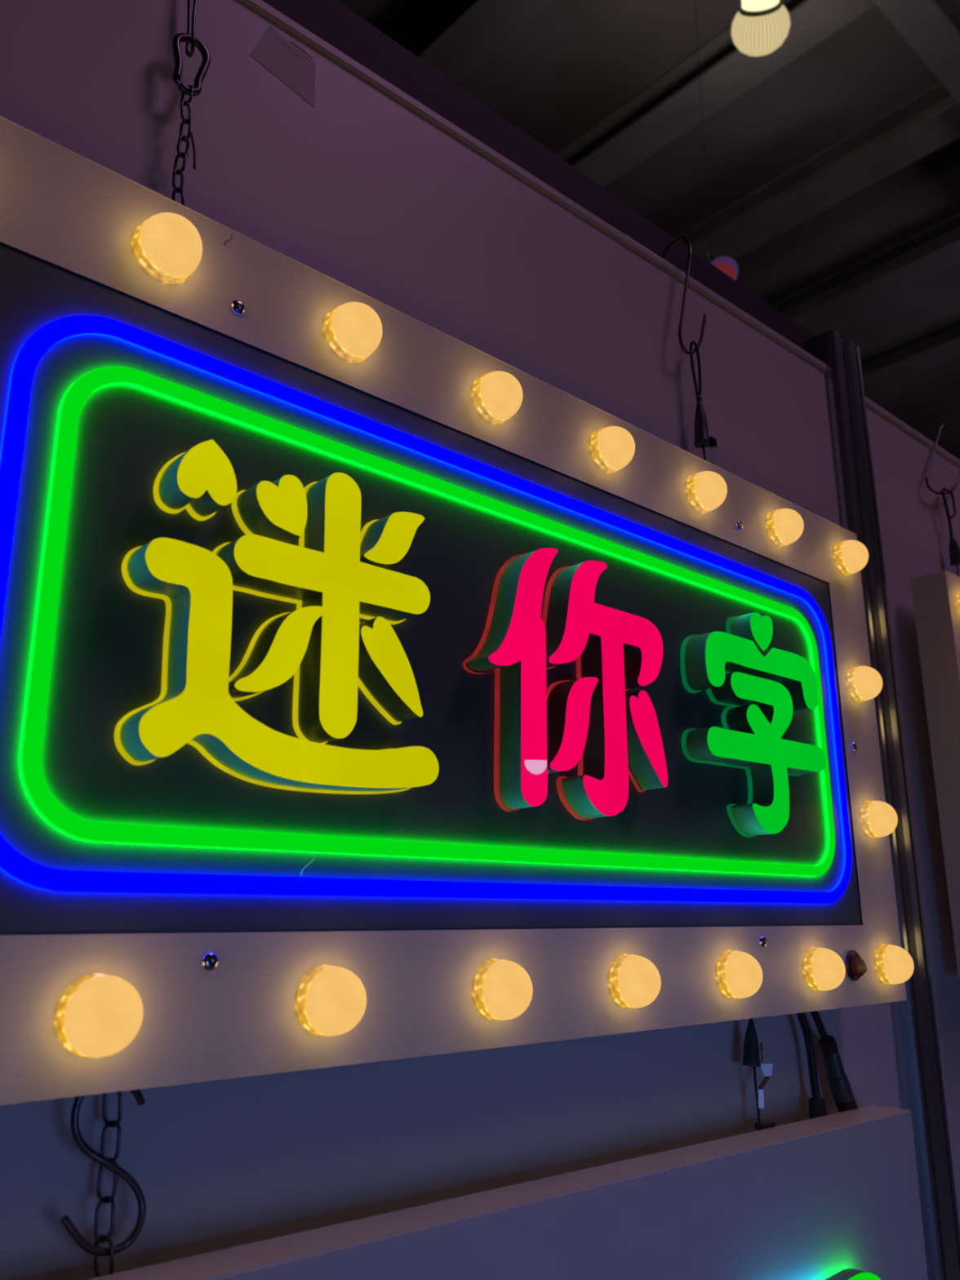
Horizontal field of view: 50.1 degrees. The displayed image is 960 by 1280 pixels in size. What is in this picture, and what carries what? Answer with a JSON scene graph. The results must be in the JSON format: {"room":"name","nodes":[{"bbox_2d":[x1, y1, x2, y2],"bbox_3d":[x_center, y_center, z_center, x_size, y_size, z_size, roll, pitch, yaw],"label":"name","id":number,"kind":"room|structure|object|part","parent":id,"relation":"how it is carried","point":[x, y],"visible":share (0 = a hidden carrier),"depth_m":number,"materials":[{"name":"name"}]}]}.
{"room":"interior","nodes":[
{"label":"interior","id":0,"kind":"room"},
{"bbox_2d":[0,0,959,1279],"bbox_3d":[0.239,0.671,1.030,5.800,2.436,0.009,13,-20,-41],"label":"wall","id":1,"kind":"structure","parent":0,"point":[299,155],"depth_m":0.96,"materials":[{"name":"paint"}]},
{"bbox_2d":[185,0,197,57],"bbox_3d":[-0.246,-0.542,0.879,0.016,0.102,0.009,-6,-16,21],"label":"wire hook","id":2,"kind":"object","parent":1,"relation":"attached to","point":[188,53],"visible":1,"depth_m":0.87,"materials":[{"name":"grey metal"}]},
{"bbox_2d":[172,32,210,96],"bbox_3d":[-0.243,-0.481,0.860,0.034,0.060,0.006,13,-20,-41],"label":"carabiner","id":3,"kind":"object","parent":2,"relation":"hanging from","point":[178,38],"visible":1,"depth_m":0.86,"materials":[{"name":"grey metal"}]},
{"bbox_2d":[171,84,194,205],"bbox_3d":[-0.242,-0.378,0.832,0.012,0.174,0.010,5,-16,-20],"label":"chain","id":4,"kind":"object","parent":3,"relation":"hanging from","point":[183,155],"visible":0.63,"depth_m":0.84,"materials":[{"name":"grey metal"}]},
{"bbox_2d":[191,129,196,169],"bbox_3d":[-0.236,-0.403,0.842,0.009,0.036,0.002,13,-20,-41],"label":"loose wire","id":5,"kind":"object","parent":4,"relation":"hanging from","point":[192,134],"visible":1,"depth_m":0.84,"materials":[{"name":"grey metal"}]},
{"bbox_2d":[0,115,913,1105],"bbox_3d":[0.063,0.041,0.930,1.212,0.601,0.084,13,-20,-41],"label":"sign","id":6,"kind":"object","parent":4,"relation":"hanging from","point":[374,687],"visible":1,"depth_m":0.77,"materials":[{"name":"white paint"}]},
{"bbox_2d":[60,1088,146,1256],"bbox_3d":[-0.230,0.325,0.638,0.054,0.107,0.015,13,-20,-41],"label":"s-hook","id":7,"kind":"object","parent":6,"relation":"hanging from","point":[94,1250],"visible":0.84,"depth_m":0.63,"materials":[{"name":"grey metal"}]},
{"bbox_3d":[-0.209,0.213,0.581,0.044,0.044,0.024,13,-20,-41],"label":"bulb","id":8,"kind":"part","parent":6,"relation":"part of","materials":[{"name":"yellow glass"}]},
{"bbox_2d":[93,1091,122,1277],"bbox_3d":[-0.233,0.338,0.642,0.014,0.112,0.013,8,-17,-28],"label":"chain","id":9,"kind":"object","parent":6,"relation":"hanging from","point":[106,1199],"visible":0.88,"depth_m":0.64,"materials":[{"name":"grey metal"}]},
{"bbox_2d":[87,1105,928,1279],"bbox_3d":[0.051,0.726,0.730,1.210,0.600,0.078,14,-21,-41],"label":"sign","id":10,"kind":"object","parent":9,"relation":"hanging from","point":[834,1196],"visible":1,"depth_m":0.90,"materials":[{"name":"grey paint"}]},
{"bbox_3d":[-0.211,-0.279,0.715,0.044,0.044,0.024,13,-20,-41],"label":"bulb","id":11,"kind":"part","parent":6,"relation":"part of","materials":[{"name":"yellow"}]},
{"bbox_3d":[-0.091,0.241,0.684,0.044,0.044,0.024,13,-20,-41],"label":"bulb","id":12,"kind":"part","parent":6,"relation":"part of","materials":[{"name":"yellow glass"}]},
{"bbox_3d":[-0.093,-0.251,0.819,0.044,0.044,0.024,13,-20,-41],"label":"bulb","id":13,"kind":"part","parent":6,"relation":"part of","materials":[{"name":"yellow glass"}]},
{"bbox_3d":[0.066,0.041,0.927,1.032,0.422,0.004,13,-20,-41],"label":"panel","id":14,"kind":"part","parent":6,"relation":"part of","materials":[{"name":"black plastic"}]},
{"bbox_3d":[0.024,-0.223,0.923,0.044,0.044,0.024,13,-20,-41],"label":"bulb","id":15,"kind":"part","parent":6,"relation":"part of","materials":[{"name":"yellow glass"}]},
{"bbox_3d":[0.026,0.269,0.789,0.044,0.044,0.024,13,-20,-41],"label":"bulb","id":16,"kind":"part","parent":6,"relation":"part of","materials":[{"name":"yellow glass"}]},
{"bbox_3d":[0.141,-0.195,1.028,0.044,0.044,0.024,13,-20,-41],"label":"bulb","id":17,"kind":"part","parent":6,"relation":"part of","materials":[{"name":"yellow glass"}]},
{"bbox_3d":[0.143,0.297,0.893,0.044,0.044,0.024,13,-20,-41],"label":"bulb","id":18,"kind":"part","parent":6,"relation":"part of","materials":[{"name":"yellow glass"}]},
{"bbox_3d":[0.259,-0.167,1.132,0.044,0.044,0.024,13,-20,-41],"label":"bulb","id":19,"kind":"part","parent":6,"relation":"part of","materials":[{"name":"yellow glass"}]},
{"bbox_3d":[0.261,0.325,0.997,0.044,0.044,0.024,13,-20,-41],"label":"bulb","id":20,"kind":"part","parent":6,"relation":"part of","materials":[{"name":"yellow glass"}]},
{"bbox_2d":[742,1017,775,1130],"bbox_3d":[0.299,0.463,1.109,0.039,0.125,0.019,13,-20,-41],"label":"cord gripper","id":21,"kind":"object","parent":6,"relation":"hanging from","point":[751,1057],"visible":0.88,"depth_m":1.10,"materials":[{"name":"grey plastic"}]},
{"bbox_3d":[0.300,0.491,1.098,0.007,0.018,0.002,0,-15,-2],"label":"clip plate","id":22,"kind":"part","parent":21,"relation":"part of","materials":[{"name":"silver metal"}]},
{"bbox_3d":[0.306,0.477,1.108,0.019,0.011,0.004,12,-19,-37],"label":"clip arm","id":23,"kind":"part","parent":21,"relation":"part of","materials":[{"name":"grey metal"}]},
{"bbox_3d":[0.311,0.467,1.115,0.015,0.013,0.002,0,-15,-2],"label":"clip plate","id":24,"kind":"part","parent":21,"relation":"part of","materials":[{"name":"silver metal"}]},
{"bbox_3d":[0.376,-0.139,1.236,0.044,0.044,0.024,13,-20,-41],"label":"bulb","id":25,"kind":"part","parent":6,"relation":"part of","materials":[{"name":"yellow glass"}]},
{"bbox_2d":[796,1012,827,1119],"bbox_3d":[0.380,0.489,1.176,0.037,0.155,0.025,13,-20,-41],"label":"power cable","id":26,"kind":"object","parent":6,"relation":"hanging from","point":[817,1108],"visible":0.74,"depth_m":1.18,"materials":[{"name":"grey rubber"}]},
{"bbox_3d":[0.378,0.353,1.101,0.044,0.044,0.024,13,-20,-41],"label":"bulb","id":27,"kind":"part","parent":6,"relation":"part of","materials":[{"name":"yellow glass"}]},
{"bbox_2d":[809,1010,857,1112],"bbox_3d":[0.412,0.491,1.211,0.073,0.139,0.024,10,-18,-32],"label":"power cable","id":28,"kind":"object","parent":6,"relation":"hanging from","point":[841,1090],"visible":0.84,"depth_m":1.20,"materials":[{"name":"grey rubber"}]},
{"bbox_3d":[0.493,-0.111,1.340,0.044,0.044,0.024,13,-20,-41],"label":"bulb","id":29,"kind":"part","parent":6,"relation":"part of","materials":[{"name":"yellow glass"}]},
{"bbox_2d":[844,950,866,981],"bbox_3d":[0.429,0.371,1.169,0.034,0.034,0.011,13,-20,-41],"label":"rocker switch","id":30,"kind":"object","parent":6,"relation":"attached to","point":[855,968],"depth_m":1.17,"materials":[{"name":"red"}]},
{"bbox_3d":[0.494,0.053,1.295,0.044,0.044,0.024,13,-20,-41],"label":"bulb","id":31,"kind":"part","parent":6,"relation":"part of","materials":[{"name":"yellow glass"}]},
{"bbox_3d":[0.494,0.217,1.250,0.044,0.044,0.024,13,-20,-41],"label":"bulb","id":32,"kind":"part","parent":6,"relation":"part of","materials":[{"name":"yellow glass"}]},
{"bbox_3d":[0.495,0.381,1.205,0.044,0.044,0.024,13,-20,-41],"label":"bulb","id":33,"kind":"part","parent":6,"relation":"part of","materials":[{"name":"yellow glass"}]},
{"bbox_2d":[238,0,827,372],"bbox_3d":[-0.679,-0.684,0.530,3.320,0.083,0.016,13,-20,-41],"label":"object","id":34,"kind":"structure","parent":1,"relation":"attached to","point":[260,6],"depth_m":1.15,"materials":[{"name":"laminate"}]},
{"bbox_2d":[662,235,706,355],"bbox_3d":[0.259,-0.454,1.355,0.055,0.198,0.055,13,-20,-41],"label":"wire hook","id":35,"kind":"object","parent":1,"relation":"attached to","point":[683,237],"visible":1,"depth_m":1.34,"materials":[{"name":"grey metal"}]},
{"bbox_2d":[689,340,726,470],"bbox_3d":[0.290,-0.288,1.312,0.052,0.195,0.019,13,-20,-41],"label":"cord gripper","id":36,"kind":"object","parent":35,"relation":"hanging from","point":[702,440],"visible":0.93,"depth_m":1.29,"materials":[{"name":"grey plastic"}]},
{"bbox_3d":[0.277,-0.345,1.316,0.012,0.083,0.014,13,-20,-41],"label":"cord","id":37,"kind":"part","parent":36,"relation":"part of","materials":[{"name":"grey rubber"}]},
{"bbox_3d":[0.293,-0.221,1.290,0.009,0.052,0.006,0,-15,-2],"label":"clip plate","id":38,"kind":"part","parent":36,"relation":"part of","materials":[{"name":"silver metal"}]},
{"bbox_3d":[0.310,-0.216,1.304,0.007,0.030,0.003,0,-15,-2],"label":"clip plate","id":39,"kind":"part","parent":36,"relation":"part of","materials":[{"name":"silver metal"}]},
{"bbox_2d":[864,395,959,467],"bbox_3d":[1.491,-0.190,2.462,2.386,0.012,0.016,13,-20,-41],"label":"trim","id":40,"kind":"structure","parent":1,"relation":"attached to","point":[868,402],"depth_m":1.80,"materials":[{"name":"metal"}]},
{"bbox_2d":[924,422,959,494],"bbox_3d":[0.823,-0.332,1.844,0.154,0.177,0.016,13,-20,-41],"label":"wire hook","id":41,"kind":"object","parent":1,"relation":"attached to","point":[944,424],"visible":0.98,"depth_m":1.82,"materials":[{"name":"grey metal"}]},
{"bbox_2d":[940,487,959,577],"bbox_3d":[0.823,-0.184,1.792,0.042,0.194,0.024,13,-20,-41],"label":"cord gripper","id":42,"kind":"object","parent":41,"relation":"hanging from","point":[953,548],"visible":0.91,"depth_m":1.78,"materials":[{"name":"grey plastic"}]},
{"bbox_2d":[910,569,959,977],"bbox_3d":[1.157,0.290,1.908,1.212,0.601,0.089,13,-20,-41],"label":"sign","id":43,"kind":"object","parent":42,"relation":"hanging from","point":[935,596],"visible":1,"depth_m":1.55,"materials":[{"name":"white paint"}]},
{"bbox_3d":[0.822,-0.228,1.806,0.009,0.103,0.043,-10,-18,31],"label":"cord","id":44,"kind":"part","parent":42,"relation":"part of","materials":[{"name":"grey rubber"}]},
{"bbox_3d":[0.828,-0.238,1.809,0.033,0.057,0.006,13,-20,-41],"label":"cord","id":45,"kind":"part","parent":42,"relation":"part of","materials":[{"name":"grey rubber"}]},
{"bbox_2d":[337,0,959,460],"bbox_3d":[2.086,-3.532,6.659,24.000,0.100,20.000,13,-20,-41],"label":"ceiling","id":46,"kind":"structure","parent":0,"point":[574,62],"depth_m":6.86,"materials":[{"name":"grey metal"}]},
{"bbox_2d":[400,0,551,84],"bbox_3d":[0.577,-3.738,5.277,0.300,0.220,16.000,13,-20,-41],"label":"beam","id":47,"kind":"structure","parent":46,"relation":"attached to","point":[459,35],"depth_m":5.91,"materials":[{"name":"grey metal"}]},
{"bbox_2d":[554,0,875,186],"bbox_3d":[1.571,-3.501,6.160,0.300,0.220,16.000,13,-20,-41],"label":"beam","id":48,"kind":"structure","parent":46,"relation":"attached to","point":[669,106],"depth_m":6.37,"materials":[{"name":"grey metal"}]},
{"bbox_2d":[694,0,738,280],"bbox_3d":[0.861,-2.639,4.085,0.111,2.923,0.209,-2,-15,6],"label":"spotlight","id":49,"kind":"object","parent":46,"relation":"hanging from","point":[727,265],"visible":0.47,"depth_m":3.65,"materials":[{"name":"grey metal"}]},
{"bbox_3d":[0.858,-2.711,4.149,0.002,2.750,0.110,-7,-17,25],"label":"suspension rod","id":50,"kind":"part","parent":49,"relation":"part of","materials":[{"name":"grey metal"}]},
{"bbox_2d":[730,0,790,56],"bbox_3d":[1.365,-3.047,4.909,0.276,0.326,0.479,-1,-15,2],"label":"pendant lamp","id":51,"kind":"object","parent":46,"relation":"hanging from","point":[759,27],"visible":1,"depth_m":4.92,"materials":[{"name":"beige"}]},
{"bbox_2d":[675,81,959,262],"bbox_3d":[2.565,-3.264,7.042,0.300,0.220,16.000,13,-20,-41],"label":"beam","id":52,"kind":"structure","parent":46,"relation":"attached to","point":[929,121],"depth_m":7.11,"materials":[{"name":"grey metal"}]},
{"bbox_2d":[770,213,959,332],"bbox_3d":[3.559,-3.027,7.924,0.300,0.220,16.000,13,-20,-41],"label":"beam","id":53,"kind":"structure","parent":46,"relation":"attached to","point":[935,250],"depth_m":8.25,"materials":[{"name":"grey metal"}]},
{"bbox_2d":[859,314,959,392],"bbox_3d":[4.553,-2.790,8.806,0.300,0.220,16.000,13,-20,-41],"label":"beam","id":54,"kind":"structure","parent":46,"relation":"attached to","point":[937,344],"depth_m":9.39,"materials":[{"name":"grey metal"}]},
{"bbox_2d":[872,0,959,104],"bbox_3d":[3.063,-3.429,6.295,19.000,0.300,0.220,13,-20,-41],"label":"beam","id":55,"kind":"structure","parent":46,"relation":"attached to","point":[931,28],"depth_m":5.81,"materials":[{"name":"grey metal"}]},
{"bbox_3d":[2.114,3.026,4.865,24.000,0.100,20.000,13,-20,-41],"label":"floor","id":56,"kind":"structure","parent":0,"visible":0},
{"bbox_2d":[801,330,959,1279],"bbox_3d":[0.581,0.725,1.343,0.096,2.495,0.059,13,-20,-41],"label":"pillar","id":57,"kind":"structure","parent":56,"relation":"on","point":[921,1086],"depth_m":1.44,"materials":[{"name":"metal"}]},
{"bbox_2d":[262,0,864,392],"bbox_3d":[-0.927,-0.867,0.629,4.620,0.201,0.070,13,-20,-41],"label":"beam","id":58,"kind":"structure","parent":57,"relation":"on","point":[333,22],"depth_m":1.45,"materials":[{"name":"black metal"}]}
]}

